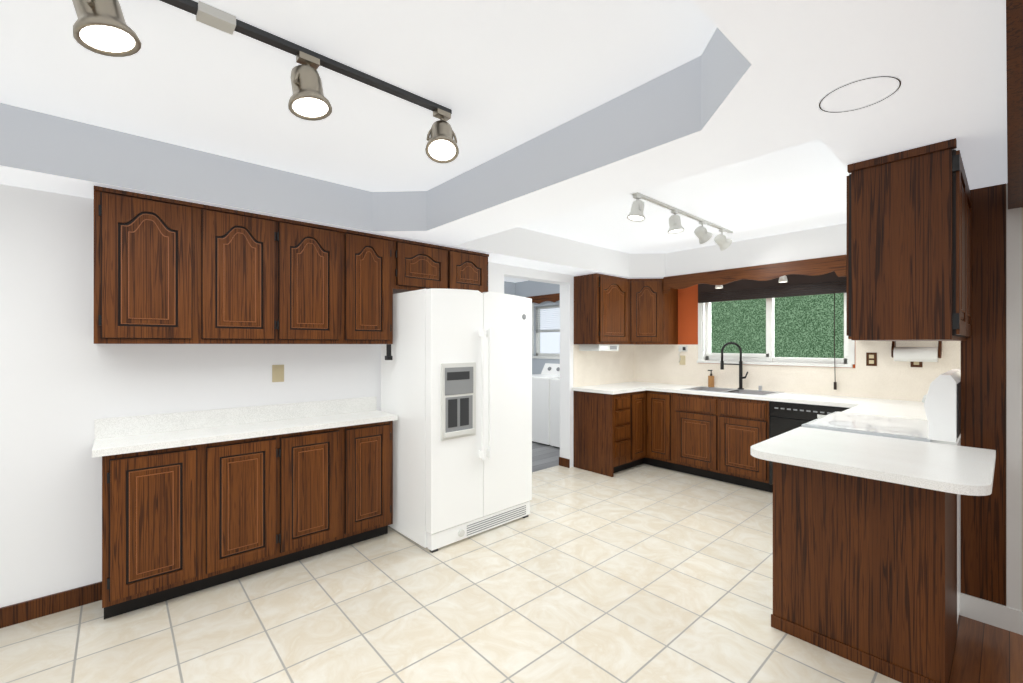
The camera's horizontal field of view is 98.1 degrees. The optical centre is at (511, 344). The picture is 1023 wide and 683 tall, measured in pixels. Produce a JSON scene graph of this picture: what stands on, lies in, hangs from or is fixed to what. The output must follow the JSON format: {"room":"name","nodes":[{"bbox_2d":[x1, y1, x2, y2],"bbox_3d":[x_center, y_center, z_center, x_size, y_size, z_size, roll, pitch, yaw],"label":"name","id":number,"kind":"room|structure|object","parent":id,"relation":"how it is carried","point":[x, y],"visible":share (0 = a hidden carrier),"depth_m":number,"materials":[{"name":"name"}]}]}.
{"room":"kitchen","nodes":[
{"label":"kitchen","id":0,"kind":"room"},
{"bbox_2d":[0,184,633,607],"bbox_3d":[-1.308,0.160,3.329,7.680,2.440,0.150,0,0,-42],"label":"wall","id":1,"kind":"structure","parent":0,"point":[64,380],"depth_m":2.34,"materials":[{"name":"white paint"}]},
{"bbox_2d":[94,186,201,343],"bbox_3d":[-1.973,-0.388,2.400,0.410,0.765,0.340,0,0,-42],"label":"upper cabinet","id":2,"kind":"object","parent":1,"relation":"attached to","point":[169,271],"depth_m":2.27,"materials":[{"name":"brown wood"}]},
{"bbox_2d":[94,396,375,439],"bbox_3d":[-1.643,0.453,2.909,1.590,0.105,0.020,0,0,-42],"label":"backsplash","id":3,"kind":"structure","parent":1,"relation":"attached to","point":[166,422],"depth_m":2.76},
{"bbox_2d":[202,204,293,343],"bbox_3d":[-1.646,-0.388,2.692,0.468,0.765,0.340,0,0,-42],"label":"upper cabinet","id":4,"kind":"object","parent":1,"relation":"attached to","point":[248,258],"depth_m":2.57,"materials":[{"name":"brown wood"}]},
{"bbox_2d":[272,365,283,381],"bbox_3d":[-1.570,0.193,2.986,0.072,0.115,0.009,0,0,-42],"label":"outlet","id":5,"kind":"object","parent":1,"relation":"attached to","point":[277,373],"visible":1,"depth_m":2.98,"materials":[{"name":"beige plastic"}]},
{"bbox_2d":[0,457,569,627],"bbox_3d":[-1.781,1.333,2.898,6.400,0.095,0.164,0,0,-42],"label":"baseboard","id":6,"kind":"structure","parent":1,"relation":"attached to","point":[17,613],"depth_m":2.28,"materials":[{"name":"brown wood"}]},
{"bbox_2d":[294,220,345,343],"bbox_3d":[-1.405,-0.388,2.907,0.468,0.765,0.340,0,0,-42],"label":"upper cabinet","id":7,"kind":"object","parent":1,"relation":"attached to","point":[319,250],"depth_m":2.84,"materials":[{"name":"brown wood"}]},
{"bbox_2d":[346,229,397,345],"bbox_3d":[-1.093,-0.388,3.186,0.370,0.765,0.340,0,0,-42],"label":"upper cabinet","id":8,"kind":"object","parent":1,"relation":"attached to","point":[371,259],"depth_m":3.06,"materials":[{"name":"brown wood"}]},
{"bbox_2d":[398,238,457,292],"bbox_3d":[-0.754,-0.588,3.488,0.538,0.365,0.340,0,0,-42],"label":"upper cabinet","id":9,"kind":"object","parent":1,"relation":"attached to","point":[421,265],"depth_m":3.36,"materials":[{"name":"brown wood"}]},
{"bbox_2d":[458,249,488,292],"bbox_3d":[-0.480,-0.588,3.732,0.488,0.365,0.340,0,0,-42],"label":"upper cabinet","id":10,"kind":"object","parent":1,"relation":"attached to","point":[472,266],"depth_m":3.65,"materials":[{"name":"brown wood"}]},
{"bbox_2d":[574,273,633,344],"bbox_3d":[1.078,-0.388,5.083,0.655,0.765,0.393,0,0,-42],"label":"upper cabinet","id":11,"kind":"object","parent":1,"relation":"attached to","point":[608,309],"depth_m":4.92,"materials":[{"name":"brown wood"}]},
{"bbox_2d":[0,464,958,682],"bbox_3d":[-0.273,1.410,2.169,7.680,0.060,3.260,0,0,-42],"label":"floor","id":12,"kind":"structure","parent":0,"point":[644,573],"depth_m":2.27,"materials":[{"name":"beige tile"}]},
{"bbox_2d":[96,444,203,618],"bbox_3d":[-1.955,0.960,2.417,0.400,0.840,0.340,0,0,-42],"label":"base cabinet","id":13,"kind":"object","parent":12,"relation":"on","point":[193,501],"depth_m":2.29,"materials":[{"name":"brown wood"}]},
{"bbox_2d":[92,408,395,457],"bbox_3d":[-1.530,0.522,2.782,1.590,0.034,0.360,0,0,-42],"label":"countertop","id":14,"kind":"structure","parent":13,"relation":"on","point":[147,441],"depth_m":2.57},
{"bbox_2d":[204,432,295,588],"bbox_3d":[-1.635,0.960,2.703,0.458,0.840,0.340,0,0,-42],"label":"base cabinet","id":15,"kind":"object","parent":12,"relation":"on","point":[250,485],"depth_m":2.58,"materials":[{"name":"brown wood"}]},
{"bbox_2d":[296,428,343,560],"bbox_3d":[-1.402,0.960,2.910,0.458,0.840,0.340,0,0,-42],"label":"base cabinet","id":16,"kind":"object","parent":12,"relation":"on","point":[319,455],"depth_m":2.85,"materials":[{"name":"brown wood"}]},
{"bbox_2d":[344,420,393,546],"bbox_3d":[-1.093,0.960,3.186,0.370,0.840,0.340,0,0,-42],"label":"base cabinet","id":17,"kind":"object","parent":12,"relation":"on","point":[368,448],"depth_m":3.06,"materials":[{"name":"brown wood"}]},
{"bbox_2d":[381,288,531,552],"bbox_3d":[-0.406,0.495,3.477,0.968,1.770,0.769,0,0,-42],"label":"fridge","id":18,"kind":"object","parent":12,"relation":"on","point":[456,385],"visible":1,"depth_m":3.15,"materials":[{"name":"white metal"}]},
{"bbox_2d":[574,392,631,476],"bbox_3d":[1.028,0.948,4.940,0.391,0.865,0.546,0,0,-42],"label":"base cabinet","id":19,"kind":"object","parent":12,"relation":"on","point":[602,424],"depth_m":4.77,"materials":[{"name":"brown wood"}]},
{"bbox_2d":[572,380,655,395],"bbox_3d":[1.328,0.497,5.201,1.245,0.034,0.555,0,0,-42],"label":"countertop","id":20,"kind":"structure","parent":19,"relation":"on","point":[629,385],"depth_m":4.99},
{"bbox_2d":[632,388,647,466],"bbox_3d":[1.258,0.948,5.105,0.308,0.865,0.606,0,0,-42],"label":"base cabinet","id":21,"kind":"object","parent":12,"relation":"on","point":[639,399],"depth_m":4.94,"materials":[{"name":"brown wood"}]},
{"bbox_2d":[648,388,671,469],"bbox_3d":[1.824,0.948,5.087,0.656,0.865,0.334,0,0,-42],"label":"base cabinet","id":22,"kind":"object","parent":12,"relation":"on","point":[659,403],"depth_m":4.91,"materials":[{"name":"brown wood"}]},
{"bbox_2d":[672,388,723,481],"bbox_3d":[2.140,0.948,4.778,0.596,0.865,0.548,0,0,-42],"label":"base cabinet","id":23,"kind":"object","parent":12,"relation":"on","point":[697,418],"depth_m":4.59,"materials":[{"name":"brown wood"}]},
{"bbox_2d":[680,388,759,399],"bbox_3d":[2.076,0.497,4.437,0.066,0.034,0.819,0,0,-42],"label":"countertop","id":24,"kind":"structure","parent":23,"relation":"on","point":[681,389],"depth_m":4.43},
{"bbox_2d":[656,384,875,407],"bbox_3d":[2.390,0.497,4.491,0.606,0.034,1.920,0,0,-42],"label":"countertop","id":25,"kind":"structure","parent":23,"relation":"on","point":[790,397],"depth_m":4.07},
{"bbox_2d":[680,386,784,413],"bbox_3d":[2.284,0.563,4.624,0.519,0.174,0.844,0,0,-42],"label":"sink","id":26,"kind":"object","parent":25,"relation":"in","point":[740,390],"depth_m":4.57,"materials":[{"name":"silver metal"}]},
{"bbox_2d":[720,341,748,389],"bbox_3d":[2.385,0.222,4.739,0.172,0.509,0.241,0,0,-42],"label":"faucet","id":27,"kind":"object","parent":25,"relation":"on","point":[722,363],"depth_m":4.74,"materials":[{"name":"black metal"}]},
{"bbox_2d":[724,392,779,490],"bbox_3d":[2.406,0.948,4.480,0.596,0.865,0.533,0,0,-42],"label":"base cabinet","id":28,"kind":"object","parent":12,"relation":"on","point":[746,420],"depth_m":4.25,"materials":[{"name":"brown wood"}]},
{"bbox_2d":[769,401,848,484],"bbox_3d":[2.782,0.950,4.049,0.598,0.860,0.600,0,0,-42],"label":"dishwasher","id":29,"kind":"object","parent":12,"relation":"on","point":[784,417],"visible":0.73,"depth_m":3.95,"materials":[{"name":"black metal"}]},
{"bbox_2d":[768,460,956,682],"bbox_3d":[1.702,0.948,2.144,0.596,0.865,0.604,0,0,-42],"label":"base cabinet","id":30,"kind":"object","parent":12,"relation":"on","point":[864,550],"depth_m":1.91,"materials":[{"name":"brown wood"}]},
{"bbox_2d":[744,428,995,495],"bbox_3d":[1.639,0.497,2.035,0.835,0.034,0.776,0,0,-42],"label":"countertop","id":31,"kind":"structure","parent":30,"relation":"on","point":[963,470],"depth_m":1.89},
{"bbox_2d":[801,369,960,621],"bbox_3d":[2.178,0.762,2.637,0.762,1.235,0.708,0,0,-42],"label":"stove","id":32,"kind":"object","parent":12,"relation":"on","point":[941,401],"visible":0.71,"depth_m":2.25,"materials":[{"name":"white enameled metal"},{"name":"glass"}]},
{"bbox_2d":[0,0,1007,282],"bbox_3d":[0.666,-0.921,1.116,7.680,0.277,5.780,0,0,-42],"label":"ceiling","id":33,"kind":"structure","parent":0,"point":[756,78],"depth_m":1.90,"materials":[{"name":"white paint"}]},
{"bbox_2d":[72,0,458,162],"bbox_3d":[-1.173,-0.944,1.205,2.452,0.232,0.160,0,0,-42],"label":"track light","id":34,"kind":"object","parent":33,"relation":"attached to","point":[101,27],"visible":1,"depth_m":1.54,"materials":[{"name":"grey metal"}]},
{"bbox_2d":[627,192,732,250],"bbox_3d":[1.446,-0.957,3.600,1.649,0.205,0.146,0,0,-42],"label":"track rail","id":35,"kind":"object","parent":33,"relation":"attached to","point":[701,233],"visible":1,"depth_m":3.45,"materials":[{"name":"white metal"}]},
{"bbox_2d":[663,255,846,292],"bbox_3d":[2.336,-0.689,4.495,0.020,0.187,1.720,0,0,-42],"label":"wood valance","id":36,"kind":"object","parent":33,"relation":"attached to","point":[837,265],"visible":0.98,"depth_m":4.34,"materials":[{"name":"brown wood"}]},
{"bbox_2d":[847,138,971,340],"bbox_3d":[1.888,-0.401,2.086,0.855,0.761,0.351,0,0,-42],"label":"wall cabinet","id":37,"kind":"object","parent":33,"relation":"attached to","point":[909,245],"visible":1,"depth_m":1.80,"materials":[{"name":"brown wood"}]},
{"bbox_2d":[1006,0,1022,208],"bbox_3d":[1.583,-0.720,1.327,2.330,0.130,0.134,0,0,-42],"label":"beam","id":38,"kind":"structure","parent":33,"relation":"attached to","point":[1014,39],"depth_m":1.20,"materials":[{"name":"brown wood"}]},
{"bbox_3d":[2.478,-0.750,4.623,0.303,0.070,1.720,0,0,-42],"label":"ceiling","id":39,"kind":"structure","parent":33,"relation":"attached to","visible":0},
{"bbox_2d":[778,276,787,282],"bbox_3d":[2.672,-0.666,4.366,0.079,0.098,0.079,0,0,36],"label":"light","id":40,"kind":"object","parent":39,"relation":"attached to","point":[782,279],"depth_m":4.34,"materials":[{"name":"white plastic"}]},
{"bbox_2d":[504,281,514,294],"bbox_3d":[-1.135,0.160,6.592,3.380,2.440,0.150,0,0,-42],"label":"wall","id":41,"kind":"structure","parent":0,"point":[509,287],"depth_m":7.46,"materials":[{"name":"grey paint"}]},
{"bbox_2d":[532,442,559,471],"bbox_3d":[-0.363,1.410,5.726,3.080,0.060,2.170,0,0,-42],"label":"floor","id":42,"kind":"structure","parent":0,"point":[545,456],"depth_m":5.48,"materials":[{"name":"plastic"}]},
{"bbox_2d":[532,363,559,445],"bbox_3d":[0.536,0.835,6.498,0.690,1.090,0.675,0,0,-42],"label":"dryer","id":43,"kind":"object","parent":42,"relation":"on","point":[541,408],"visible":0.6,"depth_m":6.15,"materials":[{"name":"white metal"}]},
{"bbox_2d":[550,378,559,447],"bbox_3d":[1.002,0.835,5.975,0.690,1.090,0.675,0,0,-42],"label":"washer","id":44,"kind":"object","parent":42,"relation":"on","point":[554,412],"visible":0.06,"depth_m":5.92,"materials":[{"name":"white metal"}]},
{"bbox_2d":[515,280,854,374],"bbox_3d":[1.983,0.160,5.521,0.150,2.440,5.600,0,0,-42],"label":"wall","id":45,"kind":"structure","parent":0,"point":[688,316],"depth_m":5.36,"materials":[{"name":"orange paint"}]},
{"bbox_2d":[526,293,559,303],"bbox_3d":[0.566,-0.715,6.936,0.078,0.130,1.000,0,0,-42],"label":"valance","id":46,"kind":"object","parent":45,"relation":"attached to","point":[539,299],"visible":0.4,"depth_m":6.92,"materials":[{"name":"brown wood"}]},
{"bbox_2d":[532,303,559,358],"bbox_3d":[0.626,-0.230,6.990,0.120,0.900,0.820,0,0,-42],"label":"window","id":47,"kind":"structure","parent":45,"relation":"in","point":[539,355],"depth_m":7.22,"materials":[{"name":"white plastic"}]},
{"bbox_2d":[535,305,559,331],"bbox_3d":[0.615,-0.413,6.980,0.030,0.394,0.680,0,0,-42],"label":"window blind","id":48,"kind":"object","parent":47,"relation":"attached to","point":[548,317],"visible":0.62,"depth_m":7.04,"materials":[{"name":"grey plastic"}]},
{"bbox_2d":[634,278,677,343],"bbox_3d":[1.581,-0.388,5.388,0.612,0.765,0.607,0,0,-42],"label":"upper cabinet","id":49,"kind":"object","parent":45,"relation":"attached to","point":[655,311],"depth_m":5.15,"materials":[{"name":"brown wood"}]},
{"bbox_2d":[678,345,687,364],"bbox_3d":[2.046,0.125,5.298,0.040,0.230,0.104,0,0,-42],"label":"outlet","id":50,"kind":"object","parent":45,"relation":"attached to","point":[680,348],"depth_m":5.30,"materials":[{"name":"white plastic"}]},
{"bbox_2d":[697,293,854,367],"bbox_3d":[2.705,-0.195,4.667,0.150,0.810,1.475,0,0,-42],"label":"window","id":51,"kind":"structure","parent":45,"relation":"in","point":[767,358],"depth_m":4.67,"materials":[{"name":"white plastic"}]},
{"bbox_2d":[698,272,846,389],"bbox_3d":[2.650,-0.147,4.615,0.053,1.134,1.440,0,0,-42],"label":"window blind","id":52,"kind":"object","parent":51,"relation":"attached to","point":[798,285],"visible":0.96,"depth_m":4.53,"materials":[{"name":"brown"}]},
{"bbox_2d":[844,400,926,419],"bbox_3d":[2.977,0.497,3.303,1.310,0.034,0.635,0,0,-42],"label":"countertop","id":53,"kind":"structure","parent":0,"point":[914,409],"depth_m":3.34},
{"bbox_2d":[961,183,1005,605],"bbox_3d":[2.413,0.297,2.269,0.158,2.165,0.155,0,0,-42],"label":"wall","id":54,"kind":"structure","parent":0,"point":[983,426],"depth_m":2.21,"materials":[{"name":"brown wood"}]},
{"bbox_2d":[948,615,1022,682],"bbox_3d":[1.014,1.410,-0.656,5.840,0.060,2.670,0,0,-42],"label":"floor","id":55,"kind":"structure","parent":0,"point":[985,653],"depth_m":1.97,"materials":[{"name":"brown wood"}]},
{"bbox_2d":[1006,184,1022,610],"bbox_3d":[3.303,0.160,1.277,0.150,2.440,2.810,0,0,-42],"label":"wall","id":56,"kind":"structure","parent":0,"point":[1006,402],"depth_m":2.16,"materials":[{"name":"beige paint"}]},
{"bbox_2d":[959,593,1022,634],"bbox_3d":[3.181,1.325,1.276,0.014,0.110,2.670,0,0,-42],"label":"baseboard","id":57,"kind":"structure","parent":56,"relation":"attached to","point":[993,614],"depth_m":2.18,"materials":[{"name":"white"}]},
{"label":"outside","id":58,"kind":"structure","parent":0,"visible":0},
{"bbox_2d":[540,308,559,352],"bbox_3d":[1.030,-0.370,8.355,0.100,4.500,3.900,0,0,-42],"label":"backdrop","id":59,"kind":"structure","parent":58,"point":[549,342],"depth_m":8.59,"materials":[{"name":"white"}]},
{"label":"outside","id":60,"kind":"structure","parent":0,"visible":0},
{"bbox_2d":[711,293,843,357],"bbox_3d":[4.390,-0.370,5.189,0.100,4.500,4.900,0,0,-42],"label":"hedge","id":61,"kind":"object","parent":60,"point":[803,326],"depth_m":5.92,"materials":[{"name":"green plant"}]}
]}

